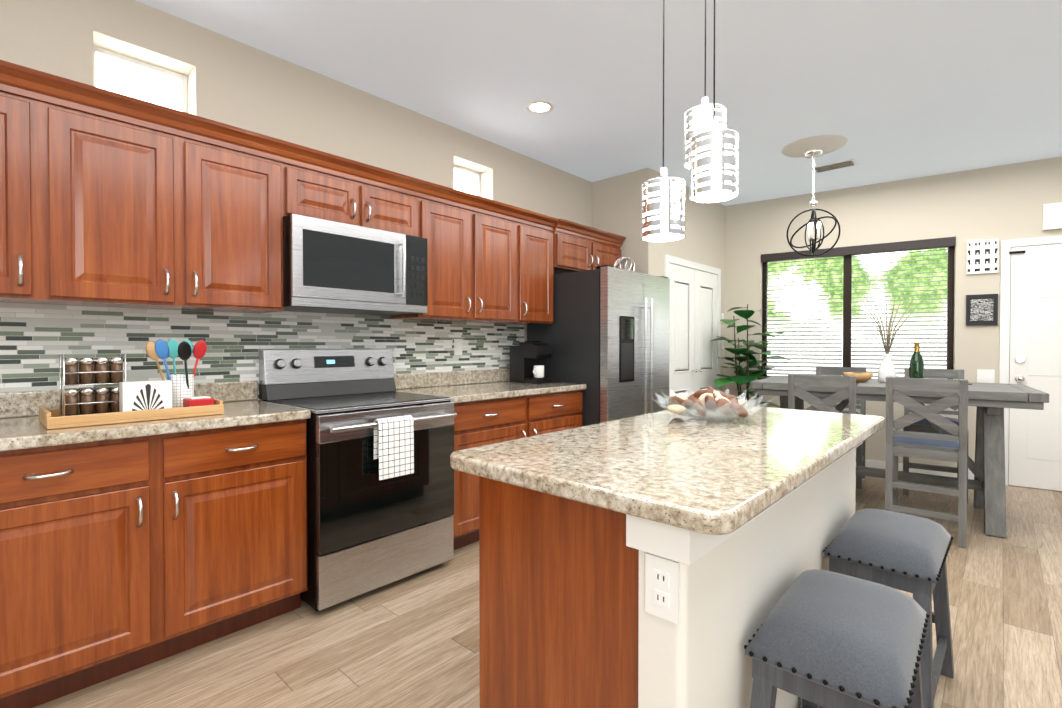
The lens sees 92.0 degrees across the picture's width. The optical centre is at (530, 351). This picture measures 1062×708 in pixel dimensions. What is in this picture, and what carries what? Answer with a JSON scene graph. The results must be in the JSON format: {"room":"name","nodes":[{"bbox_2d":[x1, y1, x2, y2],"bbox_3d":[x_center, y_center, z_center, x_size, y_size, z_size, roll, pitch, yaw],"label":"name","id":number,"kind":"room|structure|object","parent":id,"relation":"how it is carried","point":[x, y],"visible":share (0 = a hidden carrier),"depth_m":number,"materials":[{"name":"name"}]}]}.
{"room":"dining room and kitchen","nodes":[
{"label":"dining room and kitchen","id":0,"kind":"room"},
{"bbox_2d":[0,0,591,341],"bbox_3d":[-0.791,-0.213,3.536,0.200,2.750,11.100,1,1,43],"label":"wall","id":1,"kind":"structure","parent":0,"point":[233,82],"depth_m":2.75,"materials":[{"name":"paint"}]},
{"bbox_2d":[0,60,47,303],"bbox_3d":[-2.033,-0.588,1.784,0.328,0.800,0.448,1,1,43],"label":"upper cabinet","id":2,"kind":"object","parent":1,"relation":"attached to","point":[23,198],"depth_m":1.81,"materials":[{"name":"brown wood"}]},
{"bbox_2d":[93,45,187,112],"bbox_3d":[-1.863,-1.210,2.444,0.040,0.330,0.380,1,1,43],"label":"clerestory window","id":3,"kind":"structure","parent":1,"relation":"in","point":[137,64],"depth_m":2.46,"materials":[{"name":"white paint"}]},
{"bbox_2d":[44,72,287,313],"bbox_3d":[-1.593,-0.593,2.264,0.328,0.800,0.853,1,1,43],"label":"upper cabinet","id":4,"kind":"object","parent":1,"relation":"attached to","point":[108,198],"depth_m":2.10,"materials":[{"name":"brown wood"}]},
{"bbox_2d":[0,302,523,415],"bbox_3d":[-1.384,0.021,2.739,0.007,0.500,3.920,1,1,43],"label":"tile backsplash","id":5,"kind":"structure","parent":1,"relation":"attached to","point":[36,340],"depth_m":2.54,"materials":[{"name":"tile"}]},
{"bbox_2d":[454,339,461,354],"bbox_3d":[-0.520,-0.030,3.669,0.006,0.116,0.072,1,1,43],"label":"outlet","id":6,"kind":"object","parent":5,"relation":"attached to","point":[457,346],"visible":1,"depth_m":3.66,"materials":[{"name":"white plastic"}]},
{"bbox_2d":[288,142,363,226],"bbox_3d":[-1.172,-0.829,2.719,0.328,0.340,0.391,1,1,43],"label":"upper cabinet","id":7,"kind":"object","parent":1,"relation":"attached to","point":[321,185],"depth_m":2.61,"materials":[{"name":"brown wood"}]},
{"bbox_2d":[283,214,427,315],"bbox_3d":[-0.995,-0.438,2.824,0.452,0.436,0.776,1,1,43],"label":"microwave","id":8,"kind":"object","parent":7,"relation":"attached to","point":[335,267],"visible":1,"depth_m":2.65,"materials":[{"name":"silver metal"}]},
{"bbox_2d":[364,164,423,237],"bbox_3d":[-0.909,-0.832,3.006,0.328,0.340,0.389,1,1,43],"label":"upper cabinet","id":9,"kind":"object","parent":1,"relation":"attached to","point":[393,201],"depth_m":2.90,"materials":[{"name":"brown wood"}]},
{"bbox_2d":[390,181,519,323],"bbox_3d":[-0.493,-0.608,3.462,0.328,0.800,0.841,1,1,43],"label":"upper cabinet","id":10,"kind":"object","parent":1,"relation":"attached to","point":[473,241],"depth_m":3.35,"materials":[{"name":"brown wood"}]},
{"bbox_2d":[454,165,480,196],"bbox_3d":[-0.538,-1.228,3.888,0.040,0.330,0.380,1,1,43],"label":"clerestory window","id":11,"kind":"structure","parent":1,"relation":"in","point":[476,175],"depth_m":4.00,"materials":[{"name":"white paint"}]},
{"bbox_2d":[516,208,555,324],"bbox_3d":[-0.074,-0.613,3.919,0.328,0.800,0.398,1,1,43],"label":"upper cabinet","id":12,"kind":"object","parent":1,"relation":"attached to","point":[537,230],"depth_m":3.81,"materials":[{"name":"brown wood"}]},
{"bbox_2d":[556,218,595,273],"bbox_3d":[0.226,-0.837,4.228,0.348,0.360,0.468,1,1,43],"label":"upper cabinet","id":13,"kind":"object","parent":1,"relation":"attached to","point":[575,243],"depth_m":4.11,"materials":[{"name":"brown wood"}]},
{"bbox_2d":[596,229,623,268],"bbox_3d":[0.539,-0.841,4.569,0.348,0.360,0.458,1,1,43],"label":"upper cabinet","id":14,"kind":"object","parent":1,"relation":"attached to","point":[608,245],"depth_m":4.45,"materials":[{"name":"brown wood"}]},
{"bbox_2d":[33,476,1061,707],"bbox_3d":[1.788,1.240,1.186,7.200,0.100,11.100,1,1,43],"label":"floor","id":15,"kind":"structure","parent":0,"point":[412,641],"depth_m":2.06,"materials":[{"name":"brown wood"}]},
{"bbox_2d":[0,419,307,707],"bbox_3d":[-1.594,0.739,2.072,0.609,0.878,1.131,1,1,43],"label":"base cabinet","id":16,"kind":"object","parent":15,"relation":"on","point":[118,557],"depth_m":1.84,"materials":[{"name":"brown wood"}]},
{"bbox_2d":[0,369,585,451],"bbox_3d":[-1.151,0.224,2.527,0.636,0.140,3.920,1,1,43],"label":"countertop","id":17,"kind":"structure","parent":16,"relation":"on","point":[22,426],"depth_m":2.13,"materials":[{"name":"stone"}]},
{"bbox_2d":[39,399,223,429],"bbox_3d":[-1.550,0.231,2.011,0.300,0.055,0.530,1,1,43],"label":"tray","id":18,"kind":"object","parent":17,"relation":"on","point":[51,419],"visible":0.73,"depth_m":1.88,"materials":[{"name":"brown wood"}]},
{"bbox_2d":[59,354,125,415],"bbox_3d":[-1.651,0.129,1.937,0.105,0.235,0.181,1,1,43],"label":"spice rack","id":19,"kind":"object","parent":18,"relation":"on","point":[84,371],"visible":0.9,"depth_m":1.91,"materials":[{"name":"silver metal"}]},
{"bbox_2d":[119,380,171,411],"bbox_3d":[-1.488,0.181,1.985,0.066,0.130,0.155,1,1,43],"label":"box","id":20,"kind":"object","parent":18,"relation":"on","point":[141,395],"visible":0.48,"depth_m":1.96,"materials":[{"name":"white paint"}]},
{"bbox_2d":[145,339,206,407],"bbox_3d":[-1.486,0.096,2.163,0.168,0.297,0.197,1,1,43],"label":"utensil crock","id":21,"kind":"object","parent":18,"relation":"on","point":[182,386],"visible":0.94,"depth_m":2.14,"materials":[{"name":"white ceramic"}]},
{"bbox_2d":[183,396,213,406],"bbox_3d":[-1.374,0.217,2.121,0.090,0.056,0.090,1,1,43],"label":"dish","id":22,"kind":"object","parent":18,"relation":"on","point":[197,401],"visible":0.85,"depth_m":2.09,"materials":[{"name":"red ceramic"}]},
{"bbox_2d":[510,341,550,383],"bbox_3d":[-0.003,0.080,3.895,0.280,0.313,0.170,1,1,43],"label":"coffee maker","id":23,"kind":"object","parent":17,"relation":"on","point":[525,366],"visible":1,"depth_m":3.84,"materials":[{"name":"black plastic"}]},
{"bbox_2d":[259,349,456,610],"bbox_3d":[-0.890,0.582,2.713,0.755,1.180,0.758,1,1,43],"label":"stove","id":24,"kind":"object","parent":15,"relation":"on","point":[380,489],"visible":0.9,"depth_m":2.49,"materials":[{"name":"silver metal"}]},
{"bbox_2d":[452,390,582,549],"bbox_3d":[-0.264,0.722,3.520,0.609,0.878,1.266,1,1,43],"label":"base cabinet","id":25,"kind":"object","parent":15,"relation":"on","point":[483,422],"depth_m":3.12,"materials":[{"name":"brown wood"}]},
{"bbox_2d":[527,265,669,426],"bbox_3d":[0.593,0.265,4.232,0.845,1.777,0.922,1,1,43],"label":"fridge","id":26,"kind":"object","parent":15,"relation":"on","point":[605,335],"visible":0.56,"depth_m":3.86,"materials":[{"name":"grey metal"}]},
{"bbox_2d":[614,257,635,271],"bbox_3d":[0.805,-0.719,4.427,0.188,0.191,0.189,1,1,43],"label":"orb","id":27,"kind":"object","parent":26,"relation":"on","point":[624,259],"visible":0.69,"depth_m":4.39,"materials":[{"name":"silver metal"}]},
{"bbox_2d":[479,442,862,707],"bbox_3d":[0.581,0.746,1.759,0.673,0.874,1.590,1,1,43],"label":"kitchen island","id":28,"kind":"object","parent":15,"relation":"on","point":[567,620],"visible":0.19,"depth_m":1.18,"materials":[{"name":"brown wood"}]},
{"bbox_2d":[645,553,679,623],"bbox_3d":[0.253,0.457,0.991,0.070,0.116,0.008,1,1,43],"label":"outlet","id":29,"kind":"object","parent":28,"relation":"attached to","point":[662,587],"visible":1,"depth_m":0.99,"materials":[{"name":"white plastic"}]},
{"bbox_2d":[450,406,884,534],"bbox_3d":[0.605,0.288,1.731,0.765,0.040,1.660,1,1,43],"label":"island countertop","id":30,"kind":"structure","parent":28,"relation":"on","point":[721,477],"depth_m":1.29,"materials":[{"name":"stone"}]},
{"bbox_2d":[651,387,772,420],"bbox_3d":[0.697,0.202,2.012,0.470,0.124,0.459,1,1,43],"label":"bowl","id":31,"kind":"object","parent":30,"relation":"on","point":[702,402],"visible":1,"depth_m":1.93,"materials":[{"name":"white"}]},
{"bbox_2d":[711,304,791,406],"bbox_3d":[2.200,0.332,5.175,0.718,1.620,0.654,1,1,43],"label":"fiddle-leaf fig plant","id":32,"kind":"object","parent":15,"relation":"on","point":[747,376],"visible":0.71,"depth_m":5.15,"materials":[{"name":"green plant"}]},
{"bbox_2d":[788,374,855,413],"bbox_3d":[2.086,0.659,3.670,0.400,1.003,0.485,0,1,33],"label":"dining chair","id":33,"kind":"object","parent":15,"relation":"on","point":[823,405],"visible":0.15,"depth_m":3.48,"materials":[{"name":"grey wood"}]},
{"bbox_2d":[744,569,929,707],"bbox_3d":[0.739,0.890,1.222,0.312,0.610,0.643,1,1,43],"label":"stool","id":34,"kind":"object","parent":15,"relation":"on","point":[826,639],"visible":1,"depth_m":1.11,"materials":[{"name":"grey fabric"}]},
{"bbox_2d":[816,366,865,488],"bbox_3d":[2.750,0.648,4.602,0.400,1.003,0.485,1,1,37],"label":"dining chair","id":35,"kind":"object","parent":15,"relation":"on","point":[860,455],"visible":0.31,"depth_m":4.64,"materials":[{"name":"grey wood"}]},
{"bbox_2d":[821,509,953,707],"bbox_3d":[1.225,0.883,1.752,0.312,0.610,0.643,1,1,43],"label":"stool","id":36,"kind":"object","parent":15,"relation":"on","point":[902,551],"visible":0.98,"depth_m":1.63,"materials":[{"name":"grey fabric"}]},
{"bbox_2d":[750,376,1048,537],"bbox_3d":[2.649,0.701,3.878,1.660,0.927,0.920,1,1,37],"label":"dining table","id":37,"kind":"object","parent":15,"relation":"on","point":[991,401],"visible":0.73,"depth_m":3.35,"materials":[{"name":"grey wood"}]},
{"bbox_2d":[843,372,873,381],"bbox_3d":[2.522,0.197,3.953,0.200,0.077,0.198,1,1,43],"label":"bowl","id":38,"kind":"object","parent":37,"relation":"on","point":[863,377],"visible":0.75,"depth_m":3.88,"materials":[{"name":"brown wood"}]},
{"bbox_2d":[862,293,916,382],"bbox_3d":[2.696,-0.103,3.867,0.338,0.679,0.385,1,1,43],"label":"vase","id":39,"kind":"object","parent":37,"relation":"on","point":[886,368],"visible":0.94,"depth_m":3.85,"materials":[{"name":"white ceramic"}]},
{"bbox_2d":[909,342,923,377],"bbox_3d":[2.847,0.085,3.786,0.087,0.305,0.085,1,1,43],"label":"bottle","id":40,"kind":"object","parent":37,"relation":"on","point":[916,368],"visible":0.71,"depth_m":3.76,"materials":[{"name":"green glass"}]},
{"bbox_2d":[885,377,967,548],"bbox_3d":[2.557,0.664,3.320,0.400,1.003,0.485,1,1,40],"label":"dining chair","id":41,"kind":"object","parent":15,"relation":"on","point":[932,442],"visible":0.92,"depth_m":3.16,"materials":[{"name":"grey wood"}]},
{"bbox_2d":[903,368,968,503],"bbox_3d":[3.296,0.653,4.197,0.400,1.003,0.485,1,1,37],"label":"dining chair","id":42,"kind":"object","parent":15,"relation":"on","point":[924,425],"visible":0.23,"depth_m":4.12,"materials":[{"name":"grey wood"}]},
{"bbox_2d":[136,0,1061,205],"bbox_3d":[1.788,-1.610,1.152,7.200,0.100,11.100,1,1,43],"label":"ceiling","id":43,"kind":"structure","parent":0,"point":[893,90],"depth_m":2.91,"materials":[{"name":"paint"}]},
{"bbox_2d":[526,100,553,113],"bbox_3d":[0.056,-1.580,3.319,0.184,0.009,0.184,1,1,43],"label":"recessed light","id":44,"kind":"object","parent":43,"relation":"in","point":[539,106],"visible":0.98,"depth_m":3.31,"materials":[{"name":"white plastic"}]},
{"bbox_2d":[641,0,738,241],"bbox_3d":[0.515,-0.953,1.548,0.288,1.220,0.318,1,1,43],"label":"pendant light","id":45,"kind":"object","parent":43,"relation":"hanging from","point":[713,166],"visible":1,"depth_m":1.48,"materials":[{"name":"white"}]},
{"bbox_2d":[781,135,847,157],"bbox_3d":[2.196,-1.568,3.987,0.450,0.049,0.450,1,1,43],"label":"ceiling medallion","id":46,"kind":"object","parent":43,"relation":"attached to","point":[825,144],"visible":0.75,"depth_m":3.90,"materials":[{"name":"beige"}]},
{"bbox_2d":[786,150,840,256],"bbox_3d":[2.196,-1.142,3.992,0.350,0.809,0.340,1,1,43],"label":"chandelier","id":47,"kind":"object","parent":46,"relation":"hanging from","point":[812,154],"visible":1,"depth_m":3.98,"materials":[{"name":"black metal"}]},
{"bbox_2d":[811,158,857,172],"bbox_3d":[2.603,-1.592,4.408,0.320,0.013,0.170,1,1,43],"label":"ceiling vent","id":48,"kind":"object","parent":43,"relation":"in","point":[836,165],"visible":0.94,"depth_m":4.38,"materials":[{"name":"white"}]},
{"bbox_2d":[592,167,724,391],"bbox_3d":[1.623,-0.237,5.575,0.600,2.750,2.430,1,1,43],"label":"wall","id":49,"kind":"structure","parent":0,"point":[616,204],"depth_m":4.77,"materials":[{"name":"paint"}]},
{"bbox_2d":[664,254,720,396],"bbox_3d":[1.652,0.128,5.119,0.062,2.030,1.240,1,1,43],"label":"closet doors","id":50,"kind":"structure","parent":49,"relation":"in","point":[694,331],"depth_m":5.10,"materials":[{"name":"white wood"}]},
{"bbox_2d":[721,313,723,348],"bbox_3d":[2.116,-0.224,5.659,0.009,0.394,0.070,1,1,43],"label":"light switch","id":51,"kind":"object","parent":49,"relation":"attached to","point":[722,341],"visible":0.75,"depth_m":5.65,"materials":[{"name":"white plastic"}]},
{"bbox_2d":[724,156,1061,491],"bbox_3d":[4.605,-0.221,4.163,7.400,2.750,0.200,0,1,34],"label":"wall","id":52,"kind":"structure","parent":0,"point":[1004,202],"depth_m":4.75,"materials":[{"name":"paint"}]},
{"bbox_2d":[761,237,954,378],"bbox_3d":[3.167,-0.359,5.103,1.616,1.345,0.162,0,1,34],"label":"window blinds","id":53,"kind":"object","parent":52,"relation":"attached to","point":[847,253],"visible":0.88,"depth_m":5.06,"materials":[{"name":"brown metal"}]},
{"bbox_2d":[865,459,973,479],"bbox_3d":[3.093,1.096,5.078,2.266,0.095,0.343,1,1,43],"label":"baseboard","id":54,"kind":"structure","parent":52,"relation":"attached to","point":[875,464],"depth_m":4.54,"materials":[{"name":"white"}]},
{"bbox_2d":[966,294,997,325],"bbox_3d":[3.937,-0.362,4.481,0.210,0.270,0.022,0,1,34],"label":"picture","id":55,"kind":"object","parent":52,"relation":"attached to","point":[981,309],"visible":0.93,"depth_m":4.47,"materials":[{"name":"black plastic"}]},
{"bbox_2d":[966,239,998,274],"bbox_3d":[3.937,-0.824,4.475,0.210,0.290,0.022,0,1,34],"label":"picture","id":56,"kind":"object","parent":52,"relation":"attached to","point":[982,256],"visible":0.93,"depth_m":4.47,"materials":[{"name":"white paper"}]},
{"bbox_2d":[977,369,994,382],"bbox_3d":[3.967,0.216,4.475,0.116,0.116,0.009,0,1,34],"label":"light switch","id":57,"kind":"object","parent":52,"relation":"attached to","point":[985,375],"visible":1,"depth_m":4.47,"materials":[{"name":"white plastic"}]},
{"bbox_2d":[999,235,1061,490],"bbox_3d":[4.446,0.104,4.106,1.030,2.102,0.227,1,1,43],"label":"front door","id":58,"kind":"structure","parent":52,"relation":"in","point":[1031,319],"depth_m":4.30,"materials":[{"name":"white"}]},
{"bbox_2d":[1042,202,1061,230],"bbox_3d":[4.324,-1.108,4.193,0.200,0.210,0.046,0,1,34],"label":"door chime","id":59,"kind":"object","parent":52,"relation":"attached to","point":[1051,216],"visible":1,"depth_m":4.20,"materials":[{"name":"white paint"}]},
{"label":"outside","id":60,"kind":"structure","parent":0,"visible":0},
{"bbox_2d":[767,248,947,378],"bbox_3d":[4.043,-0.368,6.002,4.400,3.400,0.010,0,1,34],"label":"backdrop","id":61,"kind":"structure","parent":60,"point":[854,262],"depth_m":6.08,"materials":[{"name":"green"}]},
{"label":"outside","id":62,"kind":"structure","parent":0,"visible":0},
{"bbox_2d":[95,55,474,194],"bbox_3d":[-1.491,-1.237,3.419,0.010,1.000,5.000,1,1,43],"label":"sky","id":63,"kind":"structure","parent":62,"point":[119,78],"depth_m":2.76,"materials":[{"name":"white"}]}
]}

